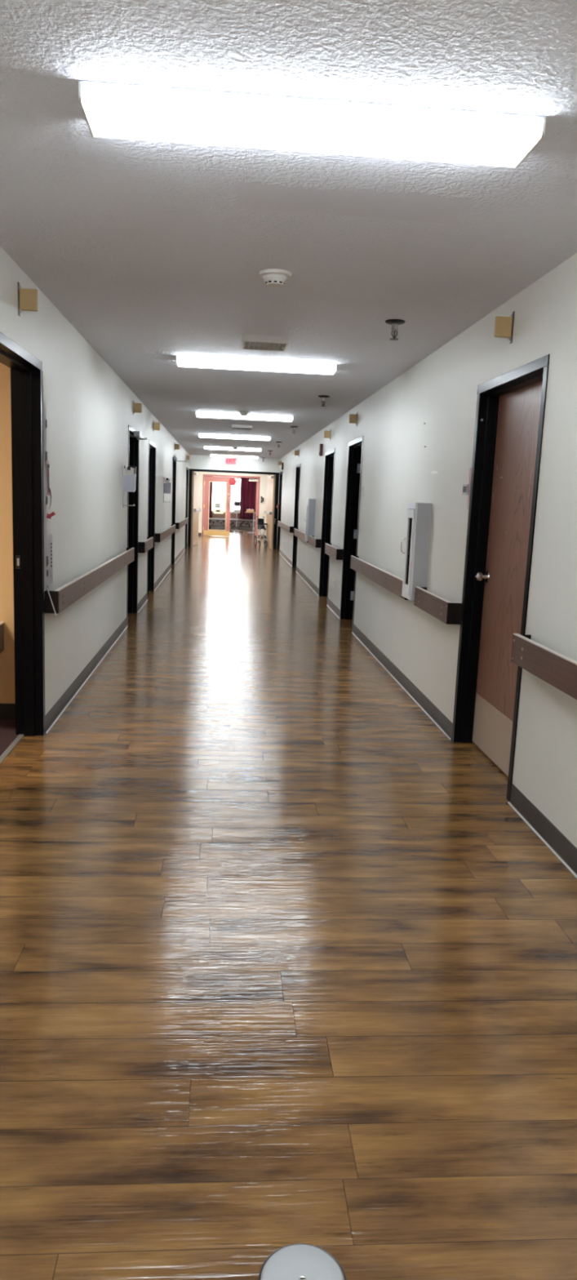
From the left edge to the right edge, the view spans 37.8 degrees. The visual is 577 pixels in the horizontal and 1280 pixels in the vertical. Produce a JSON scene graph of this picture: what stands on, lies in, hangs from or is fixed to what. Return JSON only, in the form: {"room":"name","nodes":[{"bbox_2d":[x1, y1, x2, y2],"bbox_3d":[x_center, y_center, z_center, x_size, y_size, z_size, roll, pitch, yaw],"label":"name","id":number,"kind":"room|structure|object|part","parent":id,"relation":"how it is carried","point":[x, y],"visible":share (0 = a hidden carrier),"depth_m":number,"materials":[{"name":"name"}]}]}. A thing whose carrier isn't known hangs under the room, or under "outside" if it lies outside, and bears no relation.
{"room":"hospital interior","nodes":[
{"label":"hospital interior","id":0,"kind":"room"},
{"bbox_2d":[0,362,15,703],"bbox_3d":[-3.087,-0.407,2.801,3.350,2.506,4.690,2,10,-4],"label":"wall","id":1,"kind":"structure","parent":0,"point":[7,691],"depth_m":5.11,"materials":[{"name":"paint"}]},
{"bbox_2d":[0,622,4,653],"bbox_3d":[-1.946,0.017,4.917,0.428,0.180,0.556,2,10,-4],"label":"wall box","id":2,"kind":"object","parent":1,"relation":"attached to","point":[2,624],"visible":1,"depth_m":5.15,"materials":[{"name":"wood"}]},
{"bbox_2d":[0,703,15,719],"bbox_3d":[-3.249,0.406,5.166,3.238,0.100,0.010,2,10,-4],"label":"baseboard","id":3,"kind":"structure","parent":1,"relation":"attached to","point":[7,711],"depth_m":5.28,"materials":[{"name":"black plastic"}]},
{"bbox_2d":[0,245,189,715],"bbox_3d":[-1.836,-1.507,9.652,0.150,2.506,27.750,2,10,-4],"label":"wall","id":4,"kind":"structure","parent":0,"point":[89,406],"depth_m":6.22,"materials":[{"name":"beige paint"}]},
{"bbox_2d":[0,331,45,736],"bbox_3d":[-1.448,-0.403,4.307,0.166,2.130,1.098,2,10,-4],"label":"door frame","id":5,"kind":"structure","parent":4,"relation":"in","point":[26,370],"depth_m":4.77,"materials":[{"name":"black metal"}]},
{"bbox_3d":[-1.539,-0.443,4.798,0.026,0.076,0.004,2,10,-4],"label":"strike plate","id":6,"kind":"part","parent":5,"relation":"part of","materials":[{"name":"silver metal"}]},
{"bbox_2d":[17,281,38,316],"bbox_3d":[-1.280,-1.673,4.146,0.091,0.156,0.032,2,10,-4],"label":"sign","id":7,"kind":"object","parent":4,"relation":"attached to","point":[28,299],"visible":1,"depth_m":4.14,"materials":[{"name":"beige plastic"}]},
{"bbox_3d":[-1.277,-1.673,4.147,0.085,0.100,0.022,2,10,-4],"label":"sign panel","id":8,"kind":"part","parent":7,"relation":"part of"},
{"bbox_2d":[43,400,48,594],"bbox_3d":[-1.397,-0.796,4.851,0.010,1.130,0.083,2,10,-4],"label":"banner","id":9,"kind":"object","parent":4,"relation":"attached to","point":[45,420],"visible":0.96,"depth_m":4.85,"materials":[{"name":"white"}]},
{"bbox_2d":[46,460,49,495],"bbox_3d":[-1.397,-0.942,4.901,0.010,0.200,0.065,2,10,-4],"label":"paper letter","id":10,"kind":"object","parent":4,"relation":"attached to","point":[47,461],"visible":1,"depth_m":4.90,"materials":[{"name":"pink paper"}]},
{"bbox_2d":[47,533,53,584],"bbox_3d":[-1.419,-0.482,5.026,0.010,0.290,0.150,2,10,-4],"label":"notice sheet","id":11,"kind":"object","parent":4,"relation":"attached to","point":[50,539],"visible":1,"depth_m":5.02,"materials":[{"name":"white paper"}]},
{"bbox_2d":[48,487,52,509],"bbox_3d":[-1.399,-0.838,4.942,0.017,0.142,0.047,2,10,0],"label":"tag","id":12,"kind":"object","parent":4,"relation":"attached to","point":[51,496],"visible":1,"depth_m":4.95,"materials":[{"name":"white paper"}]},
{"bbox_2d":[46,511,55,519],"bbox_3d":[-1.385,-0.728,4.917,0.052,0.044,0.002,2,10,-4],"label":"red arrow","id":13,"kind":"object","parent":4,"relation":"attached to","point":[49,516],"visible":1,"depth_m":4.92,"materials":[{"name":"red"}]},
{"bbox_2d":[44,547,134,613],"bbox_3d":[-1.530,-0.569,6.938,0.087,0.136,4.125,2,10,-4],"label":"handrail","id":14,"kind":"object","parent":4,"relation":"attached to","point":[62,597],"visible":1,"depth_m":5.80,"materials":[{"name":"brown laminate"}]},
{"bbox_2d":[44,582,57,616],"bbox_3d":[-1.378,-0.235,4.894,0.066,0.190,0.001,2,10,-4],"label":"ribbon","id":15,"kind":"object","parent":14,"relation":"hanging from","point":[45,583],"visible":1,"depth_m":4.89,"materials":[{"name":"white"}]},
{"bbox_2d":[44,543,187,732],"bbox_3d":[-1.804,-0.320,9.857,0.010,0.100,27.750,2,10,-4],"label":"baseboard","id":16,"kind":"structure","parent":4,"relation":"attached to","point":[66,697],"depth_m":6.64,"materials":[{"name":"plastic"}]},
{"bbox_2d":[45,546,187,733],"bbox_3d":[-1.799,-0.273,9.866,0.008,0.005,27.750,2,10,-4],"label":"trim","id":17,"kind":"structure","parent":4,"relation":"attached to","point":[61,713],"depth_m":6.58,"materials":[{"name":"grey"}]},
{"bbox_2d":[122,465,136,506],"bbox_3d":[-1.611,-1.555,8.546,0.124,0.415,0.110,2,10,-4],"label":"dispenser","id":18,"kind":"object","parent":4,"relation":"attached to","point":[129,477],"visible":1,"depth_m":8.49,"materials":[{"name":"grey plastic"}]},
{"bbox_3d":[-1.669,-1.557,8.542,0.006,0.415,0.110,2,10,-4],"label":"plate","id":19,"kind":"part","parent":18,"relation":"part of","materials":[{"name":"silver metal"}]},
{"bbox_2d":[126,424,139,624],"bbox_3d":[-1.831,-1.292,9.511,0.166,2.130,1.084,2,10,-4],"label":"door","id":20,"kind":"structure","parent":4,"relation":"in","point":[133,443],"depth_m":9.98,"materials":[{"name":"black metal"}]},
{"bbox_2d":[133,431,147,439],"bbox_3d":[-1.649,-2.282,9.419,0.128,0.075,0.326,2,10,-4],"label":"door closer","id":21,"kind":"object","parent":20,"relation":"attached to","point":[137,434],"depth_m":9.33,"materials":[{"name":"grey metal"}]},
{"bbox_3d":[-1.653,-2.262,9.457,0.112,0.020,0.260,2,10,-4],"label":"arm","id":22,"kind":"part","parent":21,"relation":"part of","materials":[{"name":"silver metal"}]},
{"bbox_2d":[133,400,142,414],"bbox_3d":[-1.654,-2.544,9.239,0.091,0.156,0.032,2,10,-4],"label":"sign","id":23,"kind":"object","parent":4,"relation":"attached to","point":[137,407],"visible":1,"depth_m":9.23,"materials":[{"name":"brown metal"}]},
{"bbox_3d":[-1.651,-2.544,9.239,0.085,0.100,0.022,2,10,-4],"label":"sign panel","id":24,"kind":"part","parent":23,"relation":"part of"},
{"bbox_2d":[137,537,153,553],"bbox_3d":[-1.806,-1.211,10.691,0.087,0.136,1.190,2,10,-4],"label":"handrail","id":25,"kind":"object","parent":4,"relation":"attached to","point":[143,547],"visible":1,"depth_m":10.29,"materials":[{"name":"brown laminate"}]},
{"bbox_2d":[146,440,155,599],"bbox_3d":[-2.002,-1.691,11.841,0.166,2.130,1.104,2,10,-4],"label":"door","id":26,"kind":"structure","parent":4,"relation":"in","point":[152,446],"depth_m":12.30,"materials":[{"name":"black metal"}]},
{"bbox_2d":[152,422,159,431],"bbox_3d":[-1.837,-2.969,11.726,0.091,0.156,0.032,2,10,-4],"label":"sign","id":27,"kind":"object","parent":4,"relation":"attached to","point":[156,425],"visible":1,"depth_m":11.71,"materials":[{"name":"brown metal"}]},
{"bbox_3d":[-1.834,-2.969,11.726,0.085,0.100,0.022,2,10,-4],"label":"sign panel","id":28,"kind":"part","parent":27,"relation":"part of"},
{"bbox_2d":[155,524,175,542],"bbox_3d":[-2.072,-1.831,14.319,0.087,0.136,3.810,2,10,-4],"label":"handrail","id":29,"kind":"object","parent":4,"relation":"attached to","point":[159,537],"visible":1,"depth_m":13.44,"materials":[{"name":"brown laminate"}]},
{"bbox_2d":[163,477,171,502],"bbox_3d":[-2.013,-2.492,14.023,0.124,0.415,0.110,2,10,-4],"label":"dispenser","id":30,"kind":"object","parent":4,"relation":"attached to","point":[166,484],"visible":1,"depth_m":13.96,"materials":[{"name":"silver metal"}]},
{"bbox_2d":[171,457,176,564],"bbox_3d":[-2.365,-2.536,16.786,0.166,2.130,1.084,2,10,-4],"label":"door","id":31,"kind":"structure","parent":4,"relation":"in","point":[174,467],"depth_m":17.23,"materials":[{"name":"wood"}]},
{"bbox_2d":[173,456,187,462],"bbox_3d":[-2.093,-3.516,16.415,0.265,0.084,0.260,2,10,-4],"label":"door closer","id":32,"kind":"object","parent":31,"relation":"attached to","point":[175,458],"depth_m":16.29,"materials":[{"name":"grey metal"}]},
{"bbox_2d":[174,443,179,449],"bbox_3d":[-2.192,-3.796,16.563,0.091,0.156,0.032,2,10,-4],"label":"sign","id":33,"kind":"object","parent":4,"relation":"attached to","point":[176,446],"visible":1,"depth_m":16.55,"materials":[{"name":"brown metal"}]},
{"bbox_2d":[175,517,188,528],"bbox_3d":[-2.455,-2.722,19.530,0.087,0.136,4.370,2,10,-4],"label":"handrail","id":34,"kind":"object","parent":4,"relation":"attached to","point":[179,525],"visible":0.98,"depth_m":18.34,"materials":[{"name":"brown laminate"}]},
{"bbox_2d":[185,466,188,547],"bbox_3d":[-2.769,-3.478,22.292,0.166,2.130,1.104,2,10,-4],"label":"door","id":35,"kind":"structure","parent":4,"relation":"in","point":[187,468],"depth_m":22.75,"materials":[{"name":"wood"}]},
{"bbox_2d":[203,475,213,517],"bbox_3d":[-3.656,-6.316,37.000,0.790,1.863,0.125,2,10,-4],"label":"curtain","id":36,"kind":"object","parent":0,"point":[211,483],"visible":0.14,"depth_m":37.08,"materials":[{"name":"red fabric"}]},
{"bbox_2d":[191,471,275,537],"bbox_3d":[-2.215,-4.955,30.085,10.400,2.506,0.140,2,10,-4],"label":"wall","id":37,"kind":"structure","parent":0,"point":[264,477],"depth_m":30.00,"materials":[{"name":"beige paint"}]},
{"bbox_2d":[201,474,260,537],"bbox_3d":[-2.057,-4.767,30.047,2.020,2.160,0.320,2,10,-4],"label":"door","id":38,"kind":"structure","parent":37,"relation":"in","point":[213,478],"depth_m":30.00,"materials":[{"name":"red paint"}]},
{"bbox_3d":[-2.575,-3.818,30.180,0.930,0.175,0.004,2,10,-4],"label":"kick plate","id":39,"kind":"part","parent":38,"relation":"part of","materials":[{"name":"gold metal"}]},
{"bbox_2d":[213,508,223,514],"bbox_3d":[-2.494,-4.592,30.065,0.340,0.175,0.004,2,10,-4],"label":"posted notice","id":40,"kind":"object","parent":38,"relation":"attached to","point":[215,510],"visible":1,"depth_m":30.06,"materials":[{"name":"beige paper"}]},
{"bbox_2d":[213,493,226,508],"bbox_3d":[-2.440,-4.948,30.009,0.420,0.540,0.004,2,10,-4],"label":"posted notice","id":41,"kind":"object","parent":38,"relation":"attached to","point":[220,499],"visible":1,"depth_m":30.00,"materials":[{"name":"white paper"}]},
{"bbox_2d":[229,477,236,485],"bbox_3d":[-1.976,-5.622,29.891,0.270,0.294,0.052,2,10,-4],"label":"sign","id":42,"kind":"object","parent":38,"relation":"attached to","point":[233,482],"visible":1,"depth_m":29.87,"materials":[{"name":"red plastic"}]},
{"bbox_2d":[254,478,257,535],"bbox_3d":[-1.165,-4.818,30.750,0.053,2.080,0.950,2,10,-1],"label":"door frame","id":43,"kind":"structure","parent":38,"relation":"attached to","point":[256,478],"depth_m":30.29,"materials":[{"name":"red paint"}]},
{"bbox_2d":[260,495,264,503],"bbox_3d":[-0.937,-5.008,30.060,0.140,0.260,0.075,2,10,-4],"label":"wall phone","id":44,"kind":"object","parent":37,"relation":"attached to","point":[262,497],"visible":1,"depth_m":30.07,"materials":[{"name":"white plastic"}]},
{"bbox_2d":[210,476,255,529],"bbox_3d":[-2.757,-6.216,37.463,9.200,2.506,0.150,2,10,-4],"label":"wall","id":45,"kind":"structure","parent":0,"point":[211,526],"depth_m":37.59,"materials":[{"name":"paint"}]},
{"bbox_2d":[212,512,239,518],"bbox_3d":[-2.778,-5.529,37.493,9.000,0.240,0.020,2,10,-4],"label":"trim","id":46,"kind":"structure","parent":45,"relation":"attached to","point":[214,515],"depth_m":37.48,"materials":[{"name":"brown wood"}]},
{"bbox_2d":[208,517,255,520],"bbox_3d":[-2.778,-5.378,37.437,9.000,0.060,0.140,2,10,-4],"label":"trim ledge","id":47,"kind":"object","parent":45,"relation":"attached to","point":[209,517],"depth_m":37.40,"materials":[{"name":"grey paint"}]},
{"bbox_2d":[189,454,279,472],"bbox_3d":[-1.727,-3.821,23.449,10.400,2.506,0.140,2,10,-4],"label":"wall","id":48,"kind":"structure","parent":0,"point":[196,462],"depth_m":23.23,"materials":[{"name":"beige paint"}]},
{"bbox_2d":[225,457,236,464],"bbox_3d":[-1.586,-4.920,23.174,0.304,0.185,0.050,2,10,-4],"label":"exit sign","id":49,"kind":"object","parent":48,"relation":"attached to","point":[228,460],"visible":0.94,"depth_m":23.15,"materials":[{"name":"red plastic"}]},
{"bbox_2d":[187,468,279,550],"bbox_3d":[-1.537,-3.630,23.495,2.485,2.130,0.160,2,10,-4],"label":"door frame","id":50,"kind":"structure","parent":48,"relation":"in","point":[277,474],"depth_m":23.36,"materials":[{"name":"black metal"}]},
{"bbox_2d":[191,471,200,546],"bbox_3d":[-2.574,-3.731,24.001,0.213,2.059,1.294,3,10,1],"label":"door","id":51,"kind":"structure","parent":50,"relation":"attached to","point":[196,475],"depth_m":23.85,"materials":[{"name":"beige wood"}]},
{"bbox_2d":[264,474,275,549],"bbox_3d":[-0.602,-3.677,24.155,0.213,2.059,1.294,1,10,-10],"label":"door","id":52,"kind":"structure","parent":50,"relation":"attached to","point":[269,512],"depth_m":24.00,"materials":[{"name":"beige wood"}]},
{"bbox_2d":[240,477,256,519],"bbox_3d":[-1.553,-6.258,37.163,1.310,1.863,0.128,2,10,-4],"label":"curtain","id":53,"kind":"object","parent":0,"point":[248,489],"visible":0.38,"depth_m":37.15,"materials":[{"name":"red fabric"}]},
{"bbox_2d":[0,528,576,1279],"bbox_3d":[-1.424,-1.721,18.826,10.400,0.084,46.200,2,10,-4],"label":"floor","id":54,"kind":"structure","parent":0,"point":[286,957],"depth_m":2.60,"materials":[{"name":"brown wood"}]},
{"bbox_2d":[0,734,23,764],"bbox_3d":[-1.536,0.642,4.480,0.030,0.006,1.015,2,10,-4],"label":"threshold","id":55,"kind":"object","parent":54,"relation":"on","point":[19,737],"depth_m":4.70,"materials":[{"name":"grey metal"}]},
{"bbox_2d":[208,519,255,528],"bbox_3d":[-2.464,-5.076,37.166,2.200,0.380,0.420,2,10,-4],"label":"bench","id":56,"kind":"object","parent":54,"relation":"on","point":[211,522],"visible":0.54,"depth_m":36.96,"materials":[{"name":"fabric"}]},
{"bbox_2d":[230,501,243,533],"bbox_3d":[-2.074,-4.934,33.814,0.546,1.239,0.478,2,10,-4],"label":"monitor stand","id":57,"kind":"object","parent":54,"relation":"on","point":[237,504],"visible":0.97,"depth_m":33.67,"materials":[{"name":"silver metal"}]},
{"bbox_2d":[244,511,255,533],"bbox_3d":[-1.536,-4.763,34.165,0.480,0.830,0.400,2,10,-4],"label":"side table","id":58,"kind":"object","parent":54,"relation":"on","point":[254,513],"visible":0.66,"depth_m":34.12,"materials":[{"name":"beige wood"}]},
{"bbox_2d":[246,508,253,512],"bbox_3d":[-1.543,-5.226,34.035,0.300,0.125,0.160,2,10,-4],"label":"box","id":59,"kind":"object","parent":58,"relation":"on","point":[249,509],"visible":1,"depth_m":33.96,"materials":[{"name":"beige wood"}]},
{"bbox_3d":[-1.416,-4.759,34.175,0.044,0.770,0.044,2,10,-4],"label":"post","id":60,"kind":"part","parent":58,"relation":"part of","materials":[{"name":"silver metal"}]},
{"bbox_2d":[253,515,267,547],"bbox_3d":[-0.775,-3.153,24.600,0.330,0.885,0.763,0,10,-12],"label":"wheelchair","id":61,"kind":"object","parent":54,"relation":"on","point":[260,522],"visible":1,"depth_m":24.70,"materials":[{"name":"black metal"}]},
{"bbox_3d":[-0.877,-3.221,24.601,0.024,0.732,0.614,0,10,-12],"label":"frame","id":62,"kind":"part","parent":61,"relation":"part of","materials":[{"name":"silver metal"}]},
{"bbox_3d":[-0.768,-3.272,24.569,0.200,0.150,0.380,0,10,-12],"label":"sling seat","id":63,"kind":"part","parent":61,"relation":"part of","materials":[{"name":"black fabric"}]},
{"bbox_3d":[-0.682,-3.220,24.644,0.024,0.732,0.614,0,10,-12],"label":"frame","id":64,"kind":"part","parent":61,"relation":"part of","materials":[{"name":"silver metal"}]},
{"bbox_2d":[258,1243,346,1279],"bbox_3d":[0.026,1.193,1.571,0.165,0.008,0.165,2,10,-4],"label":"robot","id":65,"kind":"object","parent":54,"relation":"on","point":[298,1261],"visible":1,"depth_m":1.60,"materials":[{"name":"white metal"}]},
{"bbox_2d":[0,0,576,458],"bbox_3d":[-1.320,-4.278,18.396,10.400,0.100,46.200,2,10,-4],"label":"ceiling","id":66,"kind":"structure","parent":0,"point":[154,252],"depth_m":3.06,"materials":[{"name":"paint"}]},
{"bbox_2d":[204,445,261,451],"bbox_3d":[-1.246,-4.274,18.860,1.270,0.054,0.238,2,10,-4],"label":"ceiling light","id":67,"kind":"object","parent":66,"relation":"attached to","point":[205,447],"visible":0.94,"depth_m":18.76,"materials":[{"name":"white"}]},
{"bbox_2d":[199,433,270,440],"bbox_3d":[-0.963,-3.627,15.075,1.270,0.054,0.238,2,10,-4],"label":"ceiling light","id":68,"kind":"object","parent":66,"relation":"attached to","point":[201,435],"visible":1,"depth_m":14.97,"materials":[{"name":"white"}]},
{"bbox_2d":[210,454,258,458],"bbox_3d":[-1.444,-4.894,22.503,1.270,0.054,0.238,2,10,-4],"label":"ceiling light","id":69,"kind":"object","parent":66,"relation":"attached to","point":[211,455],"visible":1,"depth_m":22.40,"materials":[{"name":"white"}]},
{"bbox_2d":[231,424,252,430],"bbox_3d":[-0.714,-3.259,12.919,0.310,0.045,0.320,2,10,-4],"label":"ceiling vent","id":70,"kind":"object","parent":66,"relation":"in","point":[233,426],"visible":1,"depth_m":12.77,"materials":[{"name":"white plastic"}]},
{"bbox_2d":[237,410,249,416],"bbox_3d":[-0.567,-2.875,10.707,0.158,0.058,0.158,2,10,-4],"label":"smoke detector","id":71,"kind":"object","parent":66,"relation":"attached to","point":[243,413],"visible":1,"depth_m":10.66,"materials":[{"name":"white plastic"}]},
{"bbox_2d":[195,411,293,422],"bbox_3d":[-0.582,-2.952,11.150,1.270,0.054,0.238,2,10,-4],"label":"ceiling light","id":72,"kind":"object","parent":66,"relation":"attached to","point":[198,414],"visible":0.93,"depth_m":11.05,"materials":[{"name":"white"}]},
{"bbox_2d":[176,355,337,374],"bbox_3d":[-0.256,-2.203,6.766,1.270,0.054,0.238,2,10,-4],"label":"ceiling light","id":73,"kind":"object","parent":66,"relation":"attached to","point":[181,361],"visible":1,"depth_m":6.67,"materials":[{"name":"white"}]},
{"bbox_2d":[241,333,288,351],"bbox_3d":[-0.166,-2.040,5.793,0.310,0.045,0.320,2,10,-4],"label":"ceiling vent","id":74,"kind":"object","parent":66,"relation":"in","point":[253,342],"visible":1,"depth_m":5.67,"materials":[{"name":"white plastic"}]},
{"bbox_2d":[258,268,291,287],"bbox_3d":[-0.065,-1.740,4.072,0.158,0.058,0.158,2,10,-4],"label":"smoke detector","id":75,"kind":"object","parent":66,"relation":"attached to","point":[273,277],"visible":1,"depth_m":4.03,"materials":[{"name":"white plastic"}]},
{"bbox_2d":[289,426,297,432],"bbox_3d":[0.081,-3.151,12.650,0.122,0.106,0.122,2,10,-4],"label":"sprinkler","id":76,"kind":"object","parent":66,"relation":"attached to","point":[293,427],"visible":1,"depth_m":12.63,"materials":[{"name":"silver metal"}]},
{"bbox_2d":[78,80,546,168],"bbox_3d":[0.068,-1.456,2.396,1.270,0.054,0.238,2,10,-4],"label":"ceiling light","id":77,"kind":"object","parent":66,"relation":"attached to","point":[118,110],"visible":1,"depth_m":2.33,"materials":[{"name":"glowing white plastic diffuser"}]},
{"bbox_2d":[318,395,329,406],"bbox_3d":[0.366,-2.494,8.806,0.122,0.106,0.122,2,10,-4],"label":"sprinkler","id":78,"kind":"object","parent":66,"relation":"attached to","point":[323,397],"visible":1,"depth_m":8.79,"materials":[{"name":"silver metal"}]},
{"bbox_2d":[385,319,405,340],"bbox_3d":[0.634,-1.850,5.040,0.122,0.106,0.122,2,10,-4],"label":"sprinkler","id":79,"kind":"object","parent":66,"relation":"attached to","point":[395,322],"visible":1,"depth_m":5.02,"materials":[{"name":"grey metal"}]},
{"bbox_2d":[276,253,576,848],"bbox_3d":[0.790,-1.435,9.857,0.150,2.506,27.750,2,10,-4],"label":"wall","id":80,"kind":"structure","parent":0,"point":[440,391],"depth_m":5.34,"materials":[{"name":"beige paint"}]},
{"bbox_2d":[276,471,282,551],"bbox_3d":[-0.158,-3.439,22.694,0.166,2.130,1.104,2,10,-4],"label":"door","id":81,"kind":"structure","parent":80,"relation":"in","point":[281,473],"depth_m":23.15,"materials":[{"name":"black metal"}]},
{"bbox_2d":[277,520,293,533],"bbox_3d":[-0.086,-2.705,20.002,0.087,0.136,4.270,2,10,-4],"label":"handrail","id":82,"kind":"object","parent":80,"relation":"attached to","point":[290,529],"visible":1,"depth_m":19.02,"materials":[{"name":"brown laminate"}]},
{"bbox_2d":[292,463,300,570],"bbox_3d":[0.236,-2.523,17.335,0.166,2.130,1.064,2,10,-4],"label":"door","id":83,"kind":"structure","parent":80,"relation":"in","point":[298,466],"depth_m":17.76,"materials":[{"name":"wood"}]},
{"bbox_2d":[294,448,299,456],"bbox_3d":[0.171,-3.784,17.064,0.091,0.156,0.032,2,10,-4],"label":"sign","id":84,"kind":"object","parent":80,"relation":"attached to","point":[296,452],"visible":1,"depth_m":17.05,"materials":[{"name":"brown metal"}]},
{"bbox_3d":[0.168,-3.784,17.064,0.085,0.100,0.022,2,10,-4],"label":"sign panel","id":85,"kind":"part","parent":84,"relation":"part of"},
{"bbox_2d":[293,528,308,542],"bbox_3d":[0.251,-1.921,15.415,0.087,0.136,2.740,2,10,-4],"label":"handrail","id":86,"kind":"object","parent":80,"relation":"attached to","point":[297,532],"visible":0.59,"depth_m":15.42,"materials":[{"name":"brown laminate"}]},
{"bbox_2d":[304,498,315,541],"bbox_3d":[0.340,-1.972,13.867,0.153,0.690,0.280,2,10,-4],"label":"upper cabinet","id":87,"kind":"object","parent":80,"relation":"attached to","point":[310,509],"visible":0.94,"depth_m":13.74,"materials":[{"name":"grey metal"}]},
{"bbox_3d":[0.303,-1.966,13.866,0.012,0.609,0.226,2,10,-4],"label":"door","id":88,"kind":"part","parent":87,"relation":"part of","materials":[{"name":"metal"}]},
{"bbox_3d":[0.308,-1.973,13.865,0.013,0.690,0.280,2,10,-4],"label":"trim","id":89,"kind":"part","parent":87,"relation":"part of","materials":[{"name":"metal"}]},
{"bbox_2d":[308,535,320,547],"bbox_3d":[0.411,-1.548,13.233,0.087,0.136,1.100,2,10,-4],"label":"handrail","id":90,"kind":"object","parent":80,"relation":"attached to","point":[313,541],"visible":1,"depth_m":12.85,"materials":[{"name":"brown laminate"}]},
{"bbox_2d":[318,444,323,456],"bbox_3d":[0.488,-2.912,12.914,0.058,0.180,0.110,2,10,-4],"label":"fire alarm strobe","id":91,"kind":"object","parent":80,"relation":"attached to","point":[320,447],"visible":1,"depth_m":12.87,"materials":[{"name":"red plastic"}]},
{"bbox_2d":[318,448,335,600],"bbox_3d":[0.621,-1.627,12.091,0.166,2.130,1.134,2,10,-4],"label":"door","id":92,"kind":"structure","parent":80,"relation":"in","point":[330,455],"depth_m":12.56,"materials":[{"name":"black metal"}]},
{"bbox_2d":[324,428,331,439],"bbox_3d":[0.550,-2.902,11.903,0.091,0.156,0.032,2,10,-4],"label":"sign","id":93,"kind":"object","parent":80,"relation":"attached to","point":[326,433],"visible":1,"depth_m":11.89,"materials":[{"name":"brown metal"}]},
{"bbox_3d":[0.547,-2.902,11.903,0.085,0.100,0.022,2,10,-4],"label":"sign panel","id":94,"kind":"part","parent":93,"relation":"part of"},
{"bbox_2d":[324,542,342,559],"bbox_3d":[0.582,-1.149,10.898,0.087,0.136,1.210,2,10,-4],"label":"handrail","id":95,"kind":"object","parent":80,"relation":"attached to","point":[335,553],"visible":1,"depth_m":10.58,"materials":[{"name":"brown laminate"}]},
{"bbox_2d":[339,435,363,631],"bbox_3d":[0.795,-1.222,9.721,0.166,2.130,1.094,2,10,-4],"label":"door","id":96,"kind":"structure","parent":80,"relation":"in","point":[354,453],"depth_m":10.17,"materials":[{"name":"black metal"}]},
{"bbox_2d":[348,412,357,424],"bbox_3d":[0.727,-2.489,9.484,0.091,0.156,0.032,2,10,-4],"label":"sign","id":97,"kind":"object","parent":80,"relation":"attached to","point":[353,417],"visible":1,"depth_m":9.48,"materials":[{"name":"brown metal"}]},
{"bbox_2d":[350,555,408,599],"bbox_3d":[0.815,-0.607,7.730,0.087,0.136,2.855,2,10,-4],"label":"handrail","id":98,"kind":"object","parent":80,"relation":"attached to","point":[386,580],"visible":0.81,"depth_m":7.45,"materials":[{"name":"brown laminate"}]},
{"bbox_2d":[400,502,431,600],"bbox_3d":[0.909,-0.647,6.115,0.153,0.690,0.280,2,10,-4],"label":"upper cabinet","id":99,"kind":"object","parent":80,"relation":"attached to","point":[419,514],"visible":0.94,"depth_m":6.00,"materials":[{"name":"grey metal"}]},
{"bbox_3d":[0.845,-0.694,6.199,0.037,0.118,0.009,2,10,-4],"label":"pull handle","id":100,"kind":"part","parent":99,"relation":"part of","materials":[{"name":"silver metal"}]},
{"bbox_3d":[0.872,-0.640,6.114,0.012,0.609,0.226,2,10,-4],"label":"door","id":101,"kind":"part","parent":99,"relation":"part of","materials":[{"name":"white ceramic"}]},
{"bbox_3d":[0.873,-0.641,6.108,0.002,0.486,0.130,2,10,-4],"label":"pane","id":102,"kind":"part","parent":99,"relation":"part of","materials":[{"name":"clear glass"}]},
{"bbox_3d":[0.877,-0.647,6.113,0.013,0.690,0.280,2,10,-4],"label":"trim","id":103,"kind":"part","parent":99,"relation":"part of","materials":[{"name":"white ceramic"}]},
{"bbox_2d":[275,549,576,878],"bbox_3d":[0.653,-0.205,10.057,0.008,0.005,27.750,2,10,-4],"label":"trim","id":104,"kind":"structure","parent":80,"relation":"attached to","point":[424,710],"depth_m":4.15,"materials":[{"name":"grey"}]},
{"bbox_2d":[276,546,576,875],"bbox_3d":[0.663,-0.252,10.050,0.010,0.100,27.750,2,10,-4],"label":"baseboard","id":105,"kind":"structure","parent":80,"relation":"attached to","point":[562,846],"depth_m":5.26,"materials":[{"name":"plastic"}]},
{"bbox_2d":[413,586,462,624],"bbox_3d":[0.973,-0.238,5.574,0.087,0.136,0.910,2,10,-4],"label":"handrail","id":106,"kind":"object","parent":80,"relation":"attached to","point":[448,612],"visible":1,"depth_m":5.36,"materials":[{"name":"brown laminate"}]},
{"bbox_2d":[462,484,468,494],"bbox_3d":[1.067,-0.909,5.085,0.014,0.060,0.090,2,10,-4],"label":"name plate","id":107,"kind":"object","parent":80,"relation":"attached to","point":[465,486],"visible":1,"depth_m":5.06,"materials":[{"name":"grey plastic"}]},
{"bbox_2d":[466,467,471,508],"bbox_3d":[1.072,-0.901,5.014,0.006,0.240,0.037,2,10,-4],"label":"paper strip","id":108,"kind":"object","parent":80,"relation":"attached to","point":[470,468],"visible":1,"depth_m":5.01,"materials":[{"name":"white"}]},
{"bbox_2d":[451,354,549,801],"bbox_3d":[1.176,-0.335,4.536,0.166,2.130,1.096,2,10,-4],"label":"door","id":109,"kind":"structure","parent":80,"relation":"in","point":[510,408],"depth_m":4.76,"materials":[{"name":"brown wood"}]},
{"bbox_3d":[1.140,-0.373,4.964,0.072,0.066,0.066,2,10,-4],"label":"knob","id":110,"kind":"part","parent":109,"relation":"part of","materials":[{"name":"silver metal"}]},
{"bbox_3d":[1.172,0.552,4.687,0.002,0.302,0.960,2,10,-4],"label":"kick plate","id":111,"kind":"part","parent":109,"relation":"part of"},
{"bbox_2d":[493,311,514,343],"bbox_3d":[1.106,-1.608,4.333,0.091,0.156,0.032,2,10,-4],"label":"sign","id":112,"kind":"object","parent":80,"relation":"attached to","point":[504,326],"visible":1,"depth_m":4.32,"materials":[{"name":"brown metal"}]},
{"bbox_3d":[1.103,-1.608,4.332,0.085,0.100,0.022,2,10,-4],"label":"sign panel","id":113,"kind":"part","parent":112,"relation":"part of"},
{"bbox_2d":[511,633,576,699],"bbox_3d":[1.207,0.306,2.386,0.087,0.136,3.215,2,10,-4],"label":"handrail","id":114,"kind":"object","parent":80,"relation":"attached to","point":[555,668],"visible":1,"depth_m":3.54,"materials":[{"name":"brown laminate"}]}
]}

